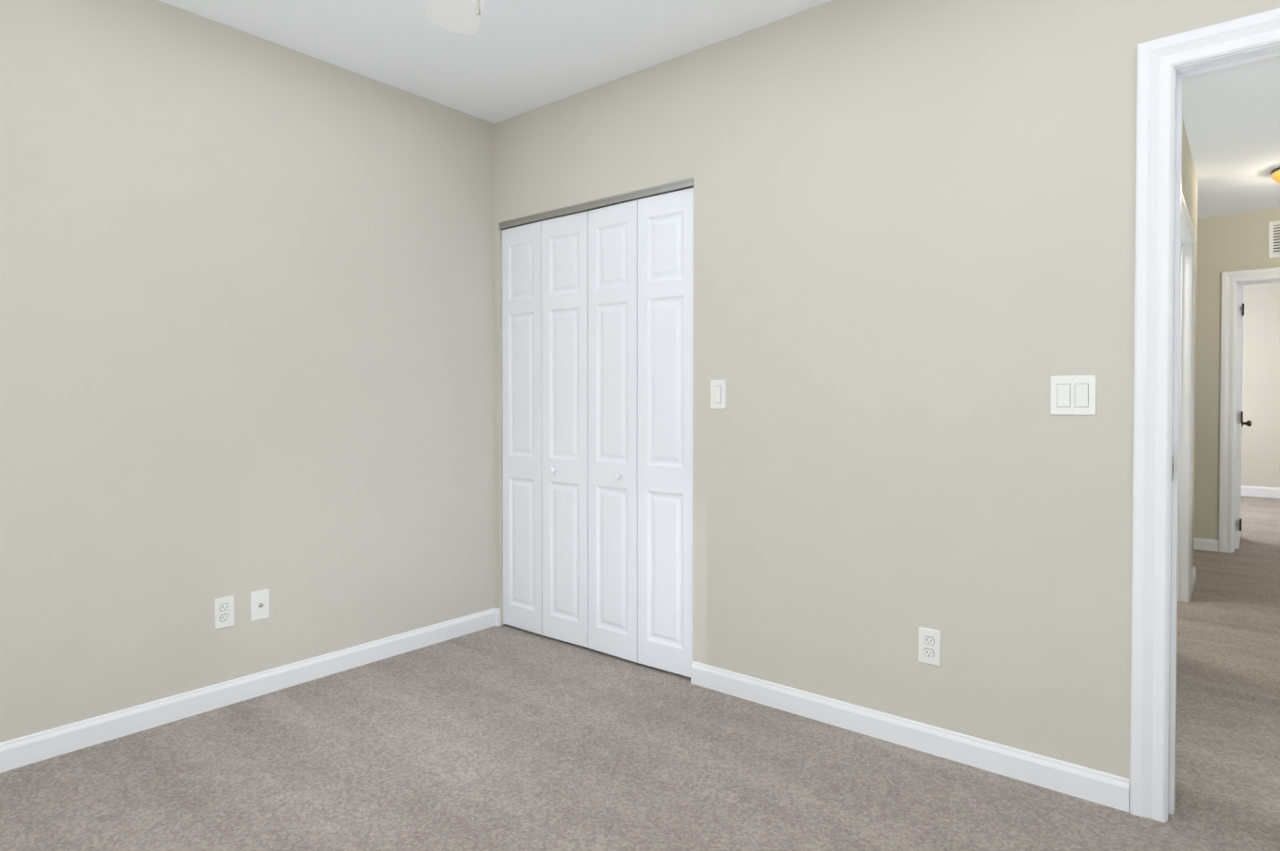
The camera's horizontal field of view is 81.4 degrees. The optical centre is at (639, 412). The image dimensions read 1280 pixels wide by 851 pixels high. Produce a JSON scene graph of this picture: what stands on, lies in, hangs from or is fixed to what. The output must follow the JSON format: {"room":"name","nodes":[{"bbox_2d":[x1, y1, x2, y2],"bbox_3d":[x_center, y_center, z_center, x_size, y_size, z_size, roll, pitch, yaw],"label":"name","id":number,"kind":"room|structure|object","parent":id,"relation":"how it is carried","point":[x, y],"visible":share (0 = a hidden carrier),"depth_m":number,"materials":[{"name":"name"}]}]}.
{"room":"empty bedroom","nodes":[
{"label":"empty bedroom","id":0,"kind":"room"},
{"bbox_2d":[0,0,496,743],"bbox_3d":[-1.561,-0.175,2.878,0.120,2.550,4.190,1,1,39],"label":"wall","id":1,"kind":"structure","parent":0,"point":[247,314],"depth_m":2.78,"materials":[{"name":"beige paint"}]},
{"bbox_2d":[213,595,234,630],"bbox_3d":[-1.559,0.751,2.793,0.010,0.115,0.070,1,1,39],"label":"outlet","id":2,"kind":"object","parent":1,"relation":"attached to","point":[224,611],"visible":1,"depth_m":2.79,"materials":[{"name":"white plastic"}]},
{"bbox_2d":[0,608,500,773],"bbox_3d":[-1.732,1.061,2.571,0.030,0.088,3.170,1,1,39],"label":"baseboard","id":3,"kind":"structure","parent":1,"relation":"attached to","point":[14,754],"depth_m":2.77,"materials":[{"name":"white paint"}]},
{"bbox_2d":[250,589,269,621],"bbox_3d":[-1.473,0.750,2.891,0.017,0.115,0.070,1,1,39],"label":"outlet","id":4,"kind":"object","parent":1,"relation":"attached to","point":[259,604],"visible":1,"depth_m":2.89,"materials":[{"name":"white plastic"}]},
{"bbox_2d":[0,496,1279,850],"bbox_3d":[3.144,1.127,4.436,5.800,0.100,12.900,1,1,39],"label":"floor","id":5,"kind":"structure","parent":0,"point":[506,737],"depth_m":2.29,"materials":[{"name":"carpet"}]},
{"bbox_2d":[158,0,1279,218],"bbox_3d":[3.144,-1.523,4.396,5.800,0.100,12.900,1,1,39],"label":"ceiling","id":6,"kind":"structure","parent":0,"point":[512,59],"depth_m":3.00,"materials":[{"name":"white paint"}]},
{"bbox_2d":[425,0,483,35],"bbox_3d":[-0.314,-1.151,1.613,1.304,0.560,1.336,1,1,39],"label":"ceiling fan","id":7,"kind":"object","parent":6,"relation":"hanging from","point":[461,16],"visible":1,"depth_m":2.19,"materials":[{"name":"white ceramic"}]},
{"bbox_2d":[1270,168,1279,183],"bbox_3d":[4.002,-1.413,4.457,0.342,0.120,0.342,1,1,39],"label":"light","id":8,"kind":"object","parent":6,"relation":"attached to","point":[1275,175],"visible":1,"depth_m":4.51,"materials":[{"name":"yellow glass"}]},
{"bbox_2d":[494,0,1279,779],"bbox_3d":[0.796,-0.171,2.605,3.870,2.550,0.120,1,1,39],"label":"wall","id":9,"kind":"structure","parent":0,"point":[914,247],"depth_m":2.45,"materials":[{"name":"beige paint"}]},
{"bbox_2d":[498,177,693,229],"bbox_3d":[-0.233,-0.935,3.389,1.196,0.030,0.056,1,1,39],"label":"trim","id":10,"kind":"structure","parent":9,"relation":"attached to","point":[683,184],"depth_m":3.31,"materials":[{"name":"silver metal"}]},
{"bbox_2d":[501,187,693,677],"bbox_3d":[-0.241,0.082,3.394,1.188,1.996,0.071,1,1,39],"label":"bifold closet door","id":11,"kind":"structure","parent":9,"relation":"in","point":[598,380],"depth_m":3.34,"materials":[{"name":"white paint"}]},
{"bbox_2d":[710,380,725,409],"bbox_3d":[0.305,-0.071,2.925,0.070,0.115,0.010,1,1,39],"label":"light switch","id":12,"kind":"object","parent":9,"relation":"attached to","point":[717,394],"visible":1,"depth_m":2.92,"materials":[{"name":"white plastic"}]},
{"bbox_2d":[690,661,1129,812],"bbox_3d":[0.787,1.061,2.544,1.491,0.088,0.014,1,1,39],"label":"baseboard","id":13,"kind":"structure","parent":9,"relation":"attached to","point":[1076,781],"depth_m":2.41,"materials":[{"name":"white paint"}]},
{"bbox_2d":[917,627,940,666],"bbox_3d":[0.940,0.762,2.417,0.070,0.115,0.010,1,1,39],"label":"outlet","id":14,"kind":"object","parent":9,"relation":"attached to","point":[929,647],"visible":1,"depth_m":2.42,"materials":[{"name":"white plastic"}]},
{"bbox_2d":[1050,375,1096,415],"bbox_3d":[1.250,-0.049,2.150,0.116,0.115,0.010,1,1,39],"label":"double light switch","id":15,"kind":"object","parent":9,"relation":"attached to","point":[1073,394],"visible":1,"depth_m":2.15,"materials":[{"name":"white plastic"}]},
{"bbox_2d":[1129,7,1279,822],"bbox_3d":[1.756,0.055,1.820,0.907,2.121,0.159,1,1,39],"label":"door frame","id":16,"kind":"structure","parent":9,"relation":"attached to","point":[1168,66],"depth_m":2.02,"materials":[{"name":"white paint"}]},
{"bbox_2d":[1181,116,1197,570],"bbox_3d":[2.436,-0.184,3.490,0.120,2.550,3.330,1,1,39],"label":"wall","id":17,"kind":"structure","parent":0,"point":[1189,188],"depth_m":4.44,"materials":[{"name":"beige paint"}]},
{"bbox_2d":[1177,190,1195,602],"bbox_3d":[2.718,0.025,3.838,0.159,2.121,1.252,1,1,39],"label":"door frame","id":18,"kind":"structure","parent":17,"relation":"attached to","point":[1186,415],"depth_m":4.23,"materials":[{"name":"white paint"}]},
{"bbox_2d":[1191,566,1196,592],"bbox_3d":[3.356,1.032,4.523,0.014,0.088,0.594,1,1,39],"label":"baseboard","id":19,"kind":"structure","parent":17,"relation":"attached to","point":[1194,572],"depth_m":4.59,"materials":[{"name":"white paint"}]},
{"bbox_2d":[1193,208,1279,539],"bbox_3d":[4.764,-0.213,5.428,3.620,2.550,0.120,1,1,39],"label":"wall","id":20,"kind":"structure","parent":0,"point":[1232,242],"depth_m":5.67,"materials":[{"name":"beige paint"}]},
{"bbox_2d":[1193,537,1218,552],"bbox_3d":[3.862,1.008,6.100,1.393,0.088,0.014,1,1,39],"label":"baseboard","id":21,"kind":"structure","parent":20,"relation":"attached to","point":[1207,544],"depth_m":5.70,"materials":[{"name":"white paint"}]},
{"bbox_2d":[1234,285,1251,549],"bbox_3d":[4.810,0.033,5.927,0.099,2.019,0.764,1,1,39],"label":"room door","id":22,"kind":"structure","parent":20,"relation":"in","point":[1240,423],"depth_m":5.68,"materials":[{"name":"white paint"}]},
{"bbox_2d":[1218,267,1279,553],"bbox_3d":[4.790,0.002,5.410,0.900,2.121,0.159,1,1,39],"label":"door frame","id":23,"kind":"structure","parent":20,"relation":"attached to","point":[1231,281],"depth_m":5.61,"materials":[{"name":"white paint"}]},
{"bbox_2d":[1267,220,1279,258],"bbox_3d":[4.732,-1.262,5.354,0.325,0.270,0.010,1,1,39],"label":"air vent","id":24,"kind":"object","parent":20,"relation":"in","point":[1273,239],"visible":1,"depth_m":5.44,"materials":[{"name":"white metal"}]},
{"bbox_2d":[1241,282,1279,487],"bbox_3d":[7.707,-0.261,8.704,3.750,2.550,0.120,1,1,39],"label":"wall","id":25,"kind":"structure","parent":0,"point":[1260,451],"depth_m":8.85,"materials":[{"name":"beige paint"}]},
{"bbox_2d":[1241,485,1279,498],"bbox_3d":[7.665,0.952,8.670,3.750,0.125,0.014,1,1,39],"label":"baseboard","id":26,"kind":"structure","parent":25,"relation":"attached to","point":[1260,491],"depth_m":8.87,"materials":[{"name":"white paint"}]}
]}

